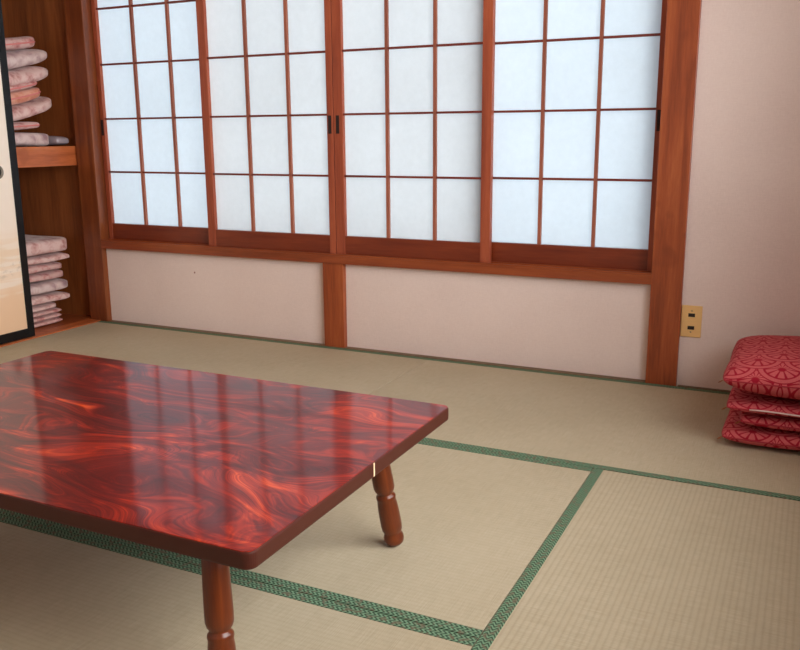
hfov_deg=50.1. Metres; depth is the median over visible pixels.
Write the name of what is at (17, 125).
cushion
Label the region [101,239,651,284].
trim
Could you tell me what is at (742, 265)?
wall
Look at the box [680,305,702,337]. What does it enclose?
wall outlet
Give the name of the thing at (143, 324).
baseboard
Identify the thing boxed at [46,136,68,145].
plastic bag
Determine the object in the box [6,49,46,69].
cushion
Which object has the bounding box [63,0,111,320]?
wooden pillar
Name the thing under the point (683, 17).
wooden pillar
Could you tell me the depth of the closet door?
3.77 m
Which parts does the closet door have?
painted panel, frame rail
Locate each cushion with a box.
[5,36,34,50]
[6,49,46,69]
[8,66,47,85]
[10,81,36,91]
[10,87,40,104]
[13,122,39,129]
[15,132,48,145]
[27,252,68,264]
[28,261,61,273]
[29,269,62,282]
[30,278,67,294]
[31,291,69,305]
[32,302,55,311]
[717,409,799,450]
[718,335,799,399]
[723,387,799,417]
[735,411,799,431]
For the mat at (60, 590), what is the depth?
1.66 m
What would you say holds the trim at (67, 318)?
attached to the wall at (50, 196)
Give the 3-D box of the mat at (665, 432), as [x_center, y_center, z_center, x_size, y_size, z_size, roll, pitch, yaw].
[0.738,0.329,2.748,1.789,0.051,0.897,6,14,25]
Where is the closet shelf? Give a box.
[16,146,76,167]
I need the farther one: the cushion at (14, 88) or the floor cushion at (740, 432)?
the cushion at (14, 88)
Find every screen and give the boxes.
[91,0,208,244]
[196,0,336,253]
[331,0,495,262]
[491,0,666,270]
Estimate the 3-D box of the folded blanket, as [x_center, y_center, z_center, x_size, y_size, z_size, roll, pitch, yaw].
[-1.939,-0.027,4.128,0.402,0.074,0.452,6,14,25]
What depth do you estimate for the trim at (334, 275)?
3.67 m
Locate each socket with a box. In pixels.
[686,324,695,332]
[687,312,696,318]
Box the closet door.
[0,0,34,344]
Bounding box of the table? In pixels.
[0,351,448,649]
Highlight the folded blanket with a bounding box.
[33,307,62,327]
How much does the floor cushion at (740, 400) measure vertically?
0.036 m
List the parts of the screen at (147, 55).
finger pull, rail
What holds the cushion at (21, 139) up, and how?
on the closet shelf
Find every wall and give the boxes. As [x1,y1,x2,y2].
[1,0,90,315]
[106,0,799,390]
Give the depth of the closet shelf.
3.99 m
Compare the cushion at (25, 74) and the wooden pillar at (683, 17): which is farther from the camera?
the cushion at (25, 74)
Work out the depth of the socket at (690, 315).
3.04 m
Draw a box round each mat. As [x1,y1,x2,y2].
[0,321,429,394]
[0,441,592,640]
[0,515,476,649]
[369,358,799,500]
[471,468,799,649]
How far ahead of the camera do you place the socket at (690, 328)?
3.05 m
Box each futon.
[12,96,51,120]
[25,235,66,256]
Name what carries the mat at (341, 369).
on the floor
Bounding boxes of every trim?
[0,319,100,346]
[35,313,90,331]
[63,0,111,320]
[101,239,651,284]
[323,263,346,347]
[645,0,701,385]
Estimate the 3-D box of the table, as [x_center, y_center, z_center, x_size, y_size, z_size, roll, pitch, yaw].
[-0.594,0.352,1.830,1.210,0.318,0.748,6,14,25]
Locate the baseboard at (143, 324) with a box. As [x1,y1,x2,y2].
[108,320,730,391]
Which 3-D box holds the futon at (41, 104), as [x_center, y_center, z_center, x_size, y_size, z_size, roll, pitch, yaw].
[-1.914,-1.000,3.982,0.405,0.139,0.464,6,14,25]
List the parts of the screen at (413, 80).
finger pull, rail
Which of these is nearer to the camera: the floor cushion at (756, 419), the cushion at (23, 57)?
the floor cushion at (756, 419)
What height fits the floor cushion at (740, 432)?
0.054 m
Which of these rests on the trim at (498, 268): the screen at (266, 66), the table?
the screen at (266, 66)
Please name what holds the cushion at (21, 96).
on the futon at (41, 104)
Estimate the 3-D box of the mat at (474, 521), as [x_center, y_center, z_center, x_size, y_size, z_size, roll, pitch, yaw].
[-0.473,0.427,2.343,1.797,0.051,0.897,6,14,25]
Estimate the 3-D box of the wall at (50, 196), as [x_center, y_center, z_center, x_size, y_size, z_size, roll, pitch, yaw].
[-2.722,-0.872,2.682,0.864,2.470,3.705,6,14,25]
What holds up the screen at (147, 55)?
on the trim at (498, 268)
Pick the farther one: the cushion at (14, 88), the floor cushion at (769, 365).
the cushion at (14, 88)
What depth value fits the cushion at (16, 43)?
3.88 m
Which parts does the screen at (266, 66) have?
rail, finger pull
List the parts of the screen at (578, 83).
rail, finger pull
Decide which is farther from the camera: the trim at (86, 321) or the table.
the trim at (86, 321)
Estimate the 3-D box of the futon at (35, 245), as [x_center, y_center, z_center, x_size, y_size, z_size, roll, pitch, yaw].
[-1.995,-0.389,4.192,0.621,0.080,0.462,6,14,25]
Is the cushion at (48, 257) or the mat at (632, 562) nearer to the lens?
the mat at (632, 562)
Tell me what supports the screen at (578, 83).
on the trim at (498, 268)
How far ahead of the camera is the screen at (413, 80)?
3.38 m

